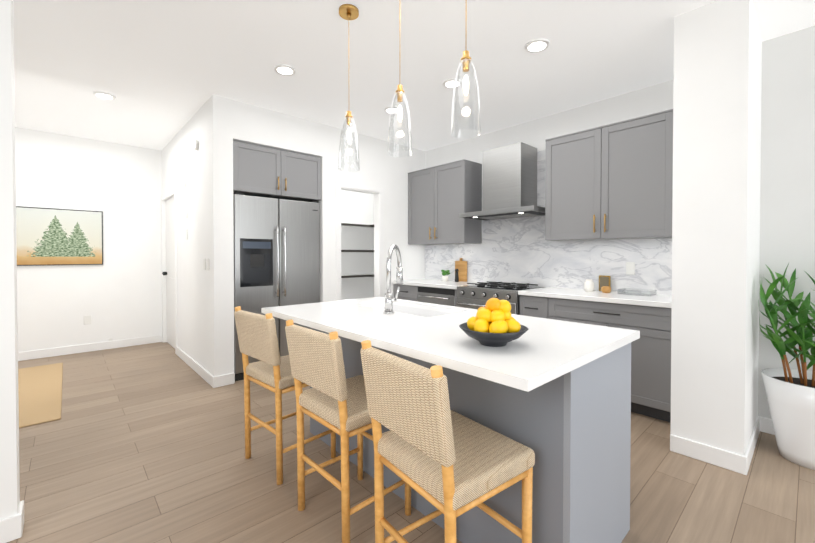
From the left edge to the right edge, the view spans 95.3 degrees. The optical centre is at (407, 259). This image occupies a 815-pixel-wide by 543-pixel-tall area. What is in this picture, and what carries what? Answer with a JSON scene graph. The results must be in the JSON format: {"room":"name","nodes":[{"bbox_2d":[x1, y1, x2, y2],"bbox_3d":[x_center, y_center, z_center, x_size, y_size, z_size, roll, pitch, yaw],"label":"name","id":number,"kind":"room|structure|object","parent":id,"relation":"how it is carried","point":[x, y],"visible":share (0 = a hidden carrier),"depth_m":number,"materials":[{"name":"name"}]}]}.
{"room":"kitchen","nodes":[
{"label":"kitchen","id":0,"kind":"room"},
{"bbox_2d":[0,0,19,519],"bbox_3d":[-2.869,-0.138,0.689,2.950,2.780,0.120,-1,1,-43],"label":"wall","id":1,"kind":"structure","parent":0,"point":[9,460],"depth_m":1.63,"materials":[{"name":"white paint"}]},
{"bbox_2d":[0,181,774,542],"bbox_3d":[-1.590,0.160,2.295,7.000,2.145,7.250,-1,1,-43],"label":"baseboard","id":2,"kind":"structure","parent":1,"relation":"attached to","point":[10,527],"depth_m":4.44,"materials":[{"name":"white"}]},
{"bbox_2d":[15,127,161,351],"bbox_3d":[-4.911,-0.182,4.244,3.750,2.780,0.120,-1,1,-43],"label":"wall","id":3,"kind":"structure","parent":0,"point":[117,295],"depth_m":4.90,"materials":[{"name":"white paint"}]},
{"bbox_2d":[16,206,102,265],"bbox_3d":[-4.396,-0.284,4.613,0.950,0.705,0.028,-1,1,-43],"label":"framed art","id":4,"kind":"object","parent":3,"relation":"attached to","point":[48,236],"visible":0.92,"depth_m":4.63,"materials":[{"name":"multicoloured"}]},
{"bbox_2d":[84,315,90,324],"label":"outlet","id":5,"kind":"object","parent":3,"relation":"attached to","point":[87,319],"depth_m":4.84,"materials":[{"name":"white plastic"}]},
{"bbox_2d":[163,200,166,341],"bbox_3d":[-3.503,0.169,5.413,0.100,2.050,0.070,-1,1,-43],"label":"door frame","id":6,"kind":"structure","parent":0,"point":[164,252],"depth_m":5.36,"materials":[{"name":"white paint"}]},
{"bbox_2d":[162,94,233,376],"bbox_3d":[-2.635,-0.185,4.522,0.180,2.780,2.550,-1,1,-43],"label":"wall","id":7,"kind":"structure","parent":0,"point":[212,227],"depth_m":3.71,"materials":[{"name":"white paint"}]},
{"bbox_2d":[162,196,174,347],"bbox_3d":[-3.227,0.171,5.068,0.100,2.038,0.802,-1,1,-43],"label":"hall door","id":8,"kind":"structure","parent":7,"relation":"in","point":[169,273],"depth_m":5.13,"materials":[{"name":"white wood"}]},
{"bbox_2d":[185,229,187,239],"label":"thermostat","id":9,"kind":"object","parent":7,"relation":"attached to","point":[186,231],"depth_m":4.28,"materials":[{"name":"white plastic"}]},
{"bbox_2d":[193,140,198,149],"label":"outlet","id":10,"kind":"object","parent":7,"relation":"attached to","point":[196,143],"depth_m":3.88,"materials":[{"name":"white plastic"}]},
{"bbox_2d":[203,259,208,269],"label":"light switch","id":11,"kind":"object","parent":7,"relation":"attached to","point":[204,260],"depth_m":3.71,"materials":[{"name":"white plastic"}]},
{"bbox_2d":[233,100,321,157],"bbox_3d":[-1.633,-1.384,4.273,0.980,0.376,0.850,-1,1,-43],"label":"wall","id":12,"kind":"structure","parent":0,"point":[260,126],"depth_m":3.92,"materials":[{"name":"white paint"}]},
{"bbox_2d":[233,141,321,200],"bbox_3d":[-1.546,-0.934,4.185,0.974,0.485,0.646,-1,1,-43],"label":"upper cabinet","id":13,"kind":"object","parent":12,"relation":"attached to","point":[260,171],"visible":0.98,"depth_m":3.94,"materials":[{"name":"grey wood"}]},
{"bbox_2d":[319,124,339,301],"bbox_3d":[-1.319,-0.189,4.848,0.240,2.780,1.250,-1,1,-43],"label":"wall","id":14,"kind":"structure","parent":0,"point":[330,170],"depth_m":4.36,"materials":[{"name":"white paint"}]},
{"bbox_2d":[341,190,372,299],"bbox_3d":[-1.241,-0.202,5.835,1.690,2.780,0.100,-1,1,-43],"label":"wall","id":15,"kind":"structure","parent":0,"point":[356,207],"depth_m":6.14,"materials":[{"name":"white paint"}]},
{"bbox_2d":[341,223,369,277],"bbox_3d":[-1.005,0.099,5.759,1.446,1.304,0.333,-1,1,-43],"label":"shelf","id":16,"kind":"object","parent":15,"relation":"attached to","point":[358,226],"depth_m":5.76,"materials":[{"name":"black metal"}]},
{"bbox_2d":[340,129,424,296],"bbox_3d":[-0.307,-0.191,4.996,1.450,2.780,0.100,-1,1,-43],"label":"wall","id":17,"kind":"structure","parent":0,"point":[395,169],"depth_m":5.01,"materials":[{"name":"white paint"}]},
{"bbox_2d":[7,342,814,542],"bbox_3d":[-1.480,1.276,1.153,9.600,0.060,12.000,-1,1,-43],"label":"floor","id":18,"kind":"structure","parent":0,"point":[144,443],"depth_m":2.09,"materials":[{"name":"brown wood"}]},
{"bbox_2d":[18,363,62,427],"bbox_3d":[-3.882,1.217,3.088,1.480,0.012,2.000,-1,1,-43],"label":"jute rug","id":19,"kind":"object","parent":18,"relation":"on","point":[40,393],"visible":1,"depth_m":3.33,"materials":[{"name":"beige"}]},
{"bbox_2d":[233,192,319,380],"bbox_3d":[-1.601,0.263,4.260,0.950,1.890,0.842,-1,1,-43],"label":"fridge","id":20,"kind":"object","parent":18,"relation":"on","point":[276,252],"visible":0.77,"depth_m":3.94,"materials":[{"name":"silver metal"}]},
{"bbox_2d":[234,306,335,484],"bbox_3d":[-0.746,0.759,2.294,0.437,0.948,0.464,1,1,42],"label":"stool","id":21,"kind":"object","parent":18,"relation":"on","point":[270,370],"visible":0.6,"depth_m":2.12,"materials":[{"name":"beige wicker"}]},
{"bbox_2d":[285,319,410,542],"bbox_3d":[-0.281,0.765,1.806,0.470,0.948,0.443,-1,1,-43],"label":"stool","id":22,"kind":"object","parent":18,"relation":"on","point":[333,399],"visible":0.88,"depth_m":1.65,"materials":[{"name":"beige wicker"}]},
{"bbox_2d":[392,283,415,300],"bbox_3d":[0.195,0.760,5.072,0.620,0.876,0.480,-1,1,-43],"label":"base cabinet","id":23,"kind":"object","parent":18,"relation":"on","point":[405,293],"depth_m":4.85,"materials":[{"name":"grey wood"}]},
{"bbox_2d":[416,287,457,306],"bbox_3d":[0.557,0.765,4.677,0.620,0.876,0.715,-1,1,-43],"label":"base cabinet","id":24,"kind":"object","parent":18,"relation":"on","point":[435,295],"depth_m":4.43,"materials":[{"name":"grey metal"}]},
{"bbox_2d":[392,279,478,290],"bbox_3d":[0.406,0.306,4.817,0.646,0.040,1.133,-1,1,-43],"label":"countertop","id":25,"kind":"structure","parent":24,"relation":"on","point":[451,285],"depth_m":4.67,"materials":[{"name":"white stone"}]},
{"bbox_2d":[441,258,466,281],"bbox_3d":[0.602,0.130,4.907,0.205,0.310,0.334,-1,1,-43],"label":"cutting board","id":26,"kind":"object","parent":25,"relation":"on","point":[460,269],"visible":0.98,"depth_m":4.90,"materials":[{"name":"brown wood"}]},
{"bbox_2d":[360,340,534,542],"bbox_3d":[0.137,0.771,1.333,0.464,0.948,0.437,-1,1,-37],"label":"stool","id":27,"kind":"object","parent":18,"relation":"on","point":[431,447],"visible":1,"depth_m":1.21,"materials":[{"name":"beige wicker"}]},
{"bbox_2d":[310,329,630,542],"bbox_3d":[0.164,0.793,2.173,0.630,0.882,1.854,-1,1,-43],"label":"kitchen island","id":28,"kind":"object","parent":18,"relation":"on","point":[554,395],"depth_m":1.45,"materials":[{"name":"grey"}]},
{"bbox_2d":[261,297,639,392],"bbox_3d":[0.052,0.337,2.067,0.990,0.034,1.910,-1,1,-43],"label":"island countertop","id":29,"kind":"structure","parent":28,"relation":"on","point":[550,349],"depth_m":1.55,"materials":[{"name":"white stone"}]},
{"bbox_2d":[384,244,402,313],"bbox_3d":[-0.065,0.111,2.277,0.226,0.413,0.204,-1,1,-43],"label":"faucet","id":30,"kind":"object","parent":29,"relation":"on","point":[389,299],"visible":1,"depth_m":2.20,"materials":[{"name":"silver metal"}]},
{"bbox_2d":[373,301,452,316],"bbox_3d":[0.002,0.449,2.464,0.394,0.225,0.764,-1,1,-43],"label":"sink","id":31,"kind":"object","parent":29,"relation":"in","point":[420,310],"depth_m":2.65,"materials":[{"name":"white ceramic"}]},
{"bbox_2d":[459,298,528,346],"bbox_3d":[0.334,0.237,1.449,0.264,0.181,0.264,-1,1,-43],"label":"fruit bowl","id":32,"kind":"object","parent":29,"relation":"on","point":[492,323],"visible":1,"depth_m":1.39,"materials":[{"name":"black"}]},
{"bbox_2d":[456,281,544,314],"bbox_3d":[1.014,0.737,4.089,0.713,0.946,0.756,-1,1,-43],"label":"range","id":33,"kind":"object","parent":18,"relation":"on","point":[477,296],"visible":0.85,"depth_m":3.94,"materials":[{"name":"silver metal"}]},
{"bbox_2d":[520,295,555,319],"bbox_3d":[1.441,0.777,3.716,0.618,0.876,0.357,-1,1,-43],"label":"base cabinet","id":34,"kind":"object","parent":18,"relation":"on","point":[530,305],"depth_m":3.49,"materials":[{"name":"grey wood"}]},
{"bbox_2d":[556,299,671,421],"bbox_3d":[1.867,0.783,3.252,0.618,0.876,1.028,-1,1,-43],"label":"base cabinet","id":35,"kind":"object","parent":18,"relation":"on","point":[648,318],"depth_m":2.86,"materials":[{"name":"grey wood"}]},
{"bbox_2d":[518,287,671,306],"bbox_3d":[1.757,0.324,3.345,0.646,0.040,1.323,-1,1,-43],"label":"countertop","id":36,"kind":"structure","parent":35,"relation":"on","point":[547,292],"depth_m":3.17,"materials":[{"name":"white stone"}]},
{"bbox_2d":[584,275,610,292],"bbox_3d":[1.822,0.227,3.525,0.210,0.150,0.245,-1,1,-43],"label":"decorations","id":37,"kind":"object","parent":36,"relation":"on","point":[604,284],"visible":1,"depth_m":3.54,"materials":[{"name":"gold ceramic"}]},
{"bbox_2d":[617,288,656,296],"bbox_3d":[2.010,0.283,3.254,0.200,0.045,0.250,-1,1,-43],"label":"tray","id":38,"kind":"object","parent":36,"relation":"on","point":[650,294],"visible":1,"depth_m":3.21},
{"bbox_2d":[758,264,814,469],"bbox_3d":[2.481,0.609,2.189,0.643,1.250,0.582,-1,1,-43],"label":"potted plant","id":39,"kind":"object","parent":18,"relation":"on","point":[790,393],"visible":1,"depth_m":2.27,"materials":[{"name":"green plant"}]},
{"bbox_2d":[13,0,814,150],"bbox_3d":[-1.197,-1.614,3.618,5.800,0.100,8.700,-1,1,-43],"label":"ceiling","id":40,"kind":"structure","parent":0,"point":[162,71],"depth_m":2.87,"materials":[{"name":"white paint"}]},
{"bbox_2d":[93,91,115,99],"bbox_3d":[-2.878,-1.556,3.528,0.169,0.013,0.169,1,1,38],"label":"recessed light","id":41,"kind":"object","parent":40,"relation":"in","point":[103,95],"depth_m":3.51,"materials":[{"name":"white plastic"}]},
{"bbox_2d":[274,64,295,75],"bbox_3d":[-1.002,-1.550,3.037,0.169,0.013,0.169,1,1,41],"label":"recessed light","id":42,"kind":"object","parent":40,"relation":"in","point":[282,69],"depth_m":3.03,"materials":[{"name":"white"}]},
{"bbox_2d":[338,4,359,171],"bbox_3d":[-0.365,-1.056,2.312,0.131,0.985,0.131,-1,1,-43],"label":"pendant light","id":43,"kind":"object","parent":40,"relation":"hanging from","point":[348,11],"visible":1,"depth_m":2.30,"materials":[{"name":"clear glass"}]},
{"bbox_2d":[384,107,397,113],"bbox_3d":[-0.160,-1.561,3.879,0.169,0.013,0.169,1,1,38],"label":"recessed light","id":44,"kind":"object","parent":40,"relation":"in","point":[387,109],"depth_m":3.86,"materials":[{"name":"white"}]},
{"bbox_2d":[388,85,411,156],"bbox_3d":[-0.040,-1.051,1.959,0.131,0.985,0.131,-1,1,-43],"label":"pendant light","id":45,"kind":"object","parent":40,"relation":"hanging from","point":[399,92],"visible":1,"depth_m":1.95,"materials":[{"name":"clear glass"}]},
{"bbox_2d":[443,78,461,88],"bbox_3d":[0.395,-1.553,3.275,0.169,0.013,0.169,0,1,23],"label":"recessed light","id":46,"kind":"object","parent":40,"relation":"in","point":[449,83],"depth_m":3.26,"materials":[{"name":"white plastic"}]},
{"bbox_2d":[451,0,480,137],"bbox_3d":[0.258,-1.047,1.635,0.131,0.985,0.131,-1,1,-43],"label":"pendant light","id":47,"kind":"object","parent":40,"relation":"hanging from","point":[465,60],"visible":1,"depth_m":1.63,"materials":[{"name":"clear glass"}]},
{"bbox_2d":[525,38,549,52],"bbox_3d":[0.936,-1.546,2.686,0.169,0.013,0.169,1,1,41],"label":"recessed light","id":48,"kind":"object","parent":40,"relation":"in","point":[537,45],"depth_m":2.67,"materials":[{"name":"white plastic"}]},
{"bbox_2d":[373,80,673,296],"bbox_3d":[0.941,-0.189,4.798,0.120,2.780,4.580,-1,1,-43],"label":"wall","id":49,"kind":"structure","parent":0,"point":[649,100],"depth_m":3.94,"materials":[{"name":"white paint"}]},
{"bbox_2d":[408,159,481,244],"bbox_3d":[0.473,-0.712,4.951,0.348,1.002,1.008,-1,1,-43],"label":"upper cabinet","id":50,"kind":"object","parent":49,"relation":"attached to","point":[437,195],"depth_m":4.70,"materials":[{"name":"grey wood"}]},
{"bbox_2d":[482,150,548,242],"bbox_3d":[1.284,-0.704,4.319,0.010,1.002,1.015,-1,1,-43],"label":"backsplash","id":51,"kind":"structure","parent":49,"relation":"attached to","point":[521,229],"depth_m":4.25,"materials":[{"name":"white stone"}]},
{"bbox_2d":[459,142,544,219],"bbox_3d":[1.099,-0.862,4.147,0.484,0.757,0.940,-1,1,-43],"label":"range hood","id":52,"kind":"object","parent":51,"relation":"attached to","point":[509,182],"visible":0.94,"depth_m":4.04,"materials":[{"name":"silver metal"}]},
{"bbox_2d":[425,238,671,294],"bbox_3d":[1.348,0.045,4.258,0.010,0.495,3.226,-1,1,-43],"label":"backsplash","id":53,"kind":"structure","parent":49,"relation":"attached to","point":[568,264],"depth_m":3.92,"materials":[{"name":"white stone"}]},
{"bbox_2d":[626,262,634,274],"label":"outlet","id":54,"kind":"object","parent":53,"relation":"attached to","point":[630,268],"depth_m":3.45,"materials":[{"name":"white plastic"}]},
{"bbox_2d":[545,109,672,240],"bbox_3d":[1.909,-0.692,3.387,0.348,1.002,1.198,-1,1,-43],"label":"upper cabinet","id":55,"kind":"object","parent":49,"relation":"attached to","point":[613,181],"depth_m":3.26,"materials":[{"name":"grey wood"}]},
{"bbox_2d":[670,0,761,455],"bbox_3d":[2.237,-0.162,2.639,1.130,2.780,0.355,-1,1,-43],"label":"wall","id":56,"kind":"structure","parent":0,"point":[717,88],"depth_m":2.25,"materials":[{"name":"white paint"}]},
{"bbox_2d":[758,26,814,418],"bbox_3d":[2.945,-0.158,2.290,0.120,2.780,1.115,-1,1,-43],"label":"wall","id":57,"kind":"structure","parent":0,"point":[787,208],"depth_m":2.56,"materials":[{"name":"white paint"}]}
]}

